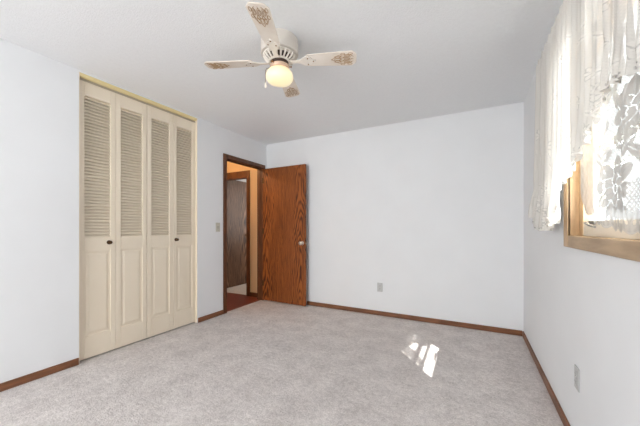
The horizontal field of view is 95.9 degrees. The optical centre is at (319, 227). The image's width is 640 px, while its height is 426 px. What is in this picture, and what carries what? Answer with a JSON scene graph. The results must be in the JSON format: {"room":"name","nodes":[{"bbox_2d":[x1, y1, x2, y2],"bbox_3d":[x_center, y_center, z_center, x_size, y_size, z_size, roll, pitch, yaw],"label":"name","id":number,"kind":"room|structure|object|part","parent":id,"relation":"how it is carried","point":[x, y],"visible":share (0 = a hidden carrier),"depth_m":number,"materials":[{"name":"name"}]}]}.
{"room":"empty bedroom","nodes":[
{"label":"empty bedroom","id":0,"kind":"room"},
{"bbox_2d":[0,38,266,382],"bbox_3d":[-2.416,-0.085,1.696,0.092,2.440,6.745,0,0,28],"label":"wall","id":1,"kind":"structure","parent":0,"point":[39,94],"depth_m":2.22,"materials":[{"name":"paint"}]},
{"bbox_2d":[0,358,78,391],"bbox_3d":[-2.969,1.107,0.536,0.013,0.057,4.177,0,0,28],"label":"baseboard","id":2,"kind":"structure","parent":1,"relation":"attached to","point":[24,379],"depth_m":2.15,"materials":[{"name":"brown wood"}]},
{"bbox_2d":[80,80,146,360],"bbox_3d":[-1.884,-0.059,2.663,0.066,2.363,0.572,0,0,28],"label":"bifold closet door","id":3,"kind":"structure","parent":1,"relation":"in","point":[113,197],"depth_m":2.63,"materials":[{"name":"beige paint"}]},
{"bbox_3d":[-1.965,0.573,2.544,0.021,0.731,0.205,0,0,28],"label":"raised panel","id":4,"kind":"part","parent":3,"relation":"part of","materials":[{"name":"beige paint"}]},
{"bbox_3d":[-1.967,-0.059,2.545,0.030,2.363,0.285,0,0,28],"label":"door panel","id":5,"kind":"part","parent":3,"relation":"part of","materials":[{"name":"beige paint"}]},
{"bbox_3d":[-1.833,-0.059,2.798,0.030,2.363,0.285,0,0,28],"label":"door panel","id":6,"kind":"part","parent":3,"relation":"part of","materials":[{"name":"beige paint"}]},
{"bbox_3d":[-1.831,0.573,2.798,0.021,0.731,0.205,0,0,28],"label":"raised panel","id":7,"kind":"part","parent":3,"relation":"part of","materials":[{"name":"beige paint"}]},
{"bbox_2d":[79,72,196,363],"bbox_3d":[-1.767,-0.077,2.926,0.091,2.425,1.164,0,0,28],"label":"trim","id":8,"kind":"structure","parent":1,"relation":"attached to","point":[79,72],"depth_m":3.42,"materials":[{"name":"beige paint"}]},
{"bbox_2d":[80,72,196,122],"bbox_3d":[-1.751,-1.275,2.918,0.053,0.030,1.154,0,0,28],"label":"trim","id":9,"kind":"structure","parent":1,"relation":"attached to","point":[92,79],"depth_m":2.78,"materials":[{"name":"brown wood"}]},
{"bbox_2d":[147,105,194,337],"bbox_3d":[-1.614,-0.059,3.174,0.066,2.363,0.572,0,0,28],"label":"bifold closet door","id":10,"kind":"structure","parent":1,"relation":"in","point":[170,192],"depth_m":3.14,"materials":[{"name":"beige paint"}]},
{"bbox_3d":[-1.697,-0.059,3.056,0.030,2.363,0.285,0,0,28],"label":"door panel","id":11,"kind":"part","parent":10,"relation":"part of","materials":[{"name":"beige paint"}]},
{"bbox_3d":[-1.696,0.573,3.055,0.021,0.731,0.205,0,0,28],"label":"raised panel","id":12,"kind":"part","parent":10,"relation":"part of","materials":[{"name":"beige paint"}]},
{"bbox_3d":[-1.563,-0.059,3.310,0.030,2.363,0.285,0,0,28],"label":"door panel","id":13,"kind":"part","parent":10,"relation":"part of","materials":[{"name":"beige paint"}]},
{"bbox_3d":[-1.562,0.573,3.309,0.021,0.731,0.205,0,0,28],"label":"raised panel","id":14,"kind":"part","parent":10,"relation":"part of","materials":[{"name":"beige paint"}]},
{"bbox_2d":[198,310,223,322],"bbox_3d":[-1.355,1.107,3.594,0.013,0.057,0.391,0,0,28],"label":"baseboard","id":15,"kind":"structure","parent":1,"relation":"attached to","point":[221,312],"depth_m":3.58,"materials":[{"name":"brown wood"}]},
{"bbox_2d":[216,223,219,231],"bbox_3d":[-1.302,0.000,3.689,0.018,0.115,0.070,0,0,28],"label":"light switch","id":16,"kind":"object","parent":1,"relation":"attached to","point":[217,224],"visible":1,"depth_m":3.69,"materials":[{"name":"beige plastic"}]},
{"bbox_2d":[223,153,264,313],"bbox_3d":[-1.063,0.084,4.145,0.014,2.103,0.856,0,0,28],"label":"trim","id":17,"kind":"structure","parent":1,"relation":"attached to","point":[225,156],"depth_m":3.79,"materials":[{"name":"brown wood"}]},
{"bbox_2d":[257,170,257,298],"bbox_3d":[-1.155,0.084,4.194,0.010,2.103,0.856,0,0,28],"label":"trim","id":18,"kind":"structure","parent":1,"relation":"attached to","point":[257,170],"depth_m":4.52,"materials":[{"name":"brown wood"}]},
{"bbox_2d":[262,164,306,305],"bbox_3d":[-0.540,0.112,4.294,0.794,2.022,0.165,0,0,29],"label":"door","id":19,"kind":"structure","parent":1,"relation":"in","point":[284,188],"depth_m":4.27,"materials":[{"name":"brown wood"}]},
{"bbox_2d":[84,98,256,292],"bbox_3d":[-2.008,-0.085,3.828,1.176,2.440,2.614,0,0,28],"label":"wall","id":20,"kind":"structure","parent":0,"point":[231,167],"depth_m":4.70,"materials":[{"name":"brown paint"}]},
{"bbox_2d":[227,180,245,287],"bbox_3d":[-1.598,0.112,5.510,0.101,2.022,0.720,0,0,28],"label":"door","id":21,"kind":"structure","parent":20,"relation":"in","point":[236,190],"depth_m":5.53,"materials":[{"name":"brown wood"}]},
{"bbox_2d":[227,170,249,295],"bbox_3d":[-1.491,0.100,4.968,0.824,2.070,0.114,0,0,28],"label":"trim","id":22,"kind":"structure","parent":20,"relation":"attached to","point":[239,175],"depth_m":4.75,"materials":[{"name":"brown wood"}]},
{"bbox_2d":[250,292,256,296],"bbox_3d":[-1.305,1.100,4.169,0.252,0.070,1.155,0,0,28],"label":"baseboard","id":23,"kind":"structure","parent":20,"relation":"attached to","point":[252,294],"depth_m":4.69,"materials":[{"name":"brown wood"}]},
{"bbox_2d":[0,0,562,144],"bbox_3d":[-1.127,-1.345,0.959,4.116,0.080,6.925,0,0,28],"label":"ceiling","id":24,"kind":"structure","parent":0,"point":[416,59],"depth_m":2.15,"materials":[{"name":"white paint"}]},
{"bbox_2d":[204,2,356,96],"bbox_3d":[-0.282,-1.142,2.015,0.810,0.326,0.810,0,0,-40],"label":"ceiling fan","id":25,"kind":"object","parent":24,"relation":"hanging from","point":[279,46],"visible":1,"depth_m":1.95,"materials":[{"name":"white metal"}]},
{"bbox_3d":[-0.640,-1.155,2.047,0.348,0.007,0.132,0,10,5],"label":"blade","id":26,"kind":"part","parent":25,"relation":"part of","materials":[{"name":"white wood"}]},
{"bbox_3d":[-0.315,-1.155,1.657,0.132,0.007,0.348,10,1,5],"label":"blade","id":27,"kind":"part","parent":25,"relation":"part of","materials":[{"name":"white wood"}]},
{"bbox_3d":[-0.282,-1.054,2.015,0.188,0.106,0.188,0,0,28],"label":"globe","id":28,"kind":"part","parent":25,"relation":"part of","materials":[{"name":"beige glass"}]},
{"bbox_3d":[-0.250,-1.155,2.372,0.132,0.007,0.348,-10,-1,5],"label":"blade","id":29,"kind":"part","parent":25,"relation":"part of","materials":[{"name":"white wood"}]},
{"bbox_3d":[0.075,-1.155,1.982,0.348,0.007,0.132,0,-10,5],"label":"blade","id":30,"kind":"part","parent":25,"relation":"part of","materials":[{"name":"white wood"}]},
{"bbox_2d":[0,283,563,425],"bbox_3d":[-1.292,1.163,2.593,5.694,0.064,9.420,0,0,28],"label":"floor","id":31,"kind":"structure","parent":0,"point":[262,362],"depth_m":2.16,"materials":[{"name":"carpet"}]},
{"bbox_2d":[267,102,523,330],"bbox_3d":[0.718,-0.085,3.811,3.476,2.440,0.120,0,0,28],"label":"wall","id":32,"kind":"structure","parent":0,"point":[430,210],"depth_m":3.46,"materials":[{"name":"paint"}]},
{"bbox_2d":[377,283,382,291],"bbox_3d":[0.770,0.773,3.709,0.070,0.115,0.010,0,0,28],"label":"power outlet","id":33,"kind":"object","parent":32,"relation":"attached to","point":[379,285],"visible":1,"depth_m":3.70,"materials":[{"name":"grey plastic"}]},
{"bbox_2d":[307,301,521,335],"bbox_3d":[0.959,1.107,3.608,2.593,0.057,0.013,0,0,28],"label":"baseboard","id":34,"kind":"structure","parent":32,"relation":"attached to","point":[353,309],"depth_m":3.45,"materials":[{"name":"brown wood"}]},
{"bbox_2d":[524,73,639,425],"bbox_3d":[0.632,-0.085,0.031,0.140,2.440,6.645,0,0,28],"label":"wall","id":35,"kind":"structure","parent":0,"point":[582,308],"depth_m":1.45,"materials":[{"name":"paint"}]},
{"bbox_2d":[522,331,569,425],"bbox_3d":[0.561,1.107,0.061,0.013,0.057,6.632,0,0,28],"label":"baseboard","id":36,"kind":"structure","parent":35,"relation":"attached to","point":[556,403],"depth_m":2.00,"materials":[{"name":"brown wood"}]},
{"bbox_2d":[574,364,579,392],"bbox_3d":[1.304,0.767,1.466,0.010,0.115,0.070,0,0,28],"label":"power outlet","id":37,"kind":"object","parent":35,"relation":"attached to","point":[576,369],"visible":1,"depth_m":1.45,"materials":[{"name":"grey plastic"}]},
{"bbox_2d":[564,110,639,261],"bbox_3d":[1.235,-0.432,1.190,0.155,1.082,0.938,0,0,28],"label":"window","id":38,"kind":"structure","parent":35,"relation":"in","point":[582,231],"depth_m":1.40,"materials":[{"name":"brown wood"}]},
{"bbox_3d":[1.173,-0.432,1.223,0.015,1.082,0.938,0,0,28],"label":"casing","id":39,"kind":"part","parent":38,"relation":"part of","materials":[{"name":"brown wood"}]},
{"bbox_3d":[1.227,-0.425,1.194,0.040,0.940,0.782,0,0,28],"label":"sash","id":40,"kind":"part","parent":38,"relation":"part of","materials":[{"name":"brown wood"}]},
{"bbox_3d":[1.173,-0.432,1.223,0.015,1.082,0.784,0,0,28],"label":"casing","id":41,"kind":"part","parent":38,"relation":"part of","materials":[{"name":"brown wood"}]},
{"bbox_3d":[1.225,0.007,1.189,0.039,0.075,0.670,0,0,28],"label":"sash rail","id":42,"kind":"part","parent":38,"relation":"part of","materials":[{"name":"brown wood"}]},
{"bbox_3d":[1.289,-0.359,1.162,0.016,0.141,0.782,0,0,28],"label":"storm rail","id":43,"kind":"part","parent":38,"relation":"part of","materials":[{"name":"white paint"}]},
{"bbox_3d":[1.168,-1.118,1.269,0.066,0.060,1.575,0,0,28],"label":"curtain rod","id":44,"kind":"object","parent":35,"relation":"attached to","visible":0},
{"bbox_2d":[528,0,639,230],"bbox_3d":[1.131,-0.543,1.299,0.074,1.133,1.548,0,0,27],"label":"lace curtain","id":45,"kind":"object","parent":44,"relation":"hanging from","point":[590,45],"visible":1,"depth_m":1.26,"materials":[{"name":"white fabric"}]},
{"bbox_2d":[581,68,639,233],"bbox_3d":[0.985,-0.534,0.941,0.017,1.132,0.777,0,0,28],"label":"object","id":46,"kind":"object","parent":44,"relation":"hanging from","point":[590,187],"visible":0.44,"depth_m":0.99,"materials":[{"name":"white fabric"}]}
]}

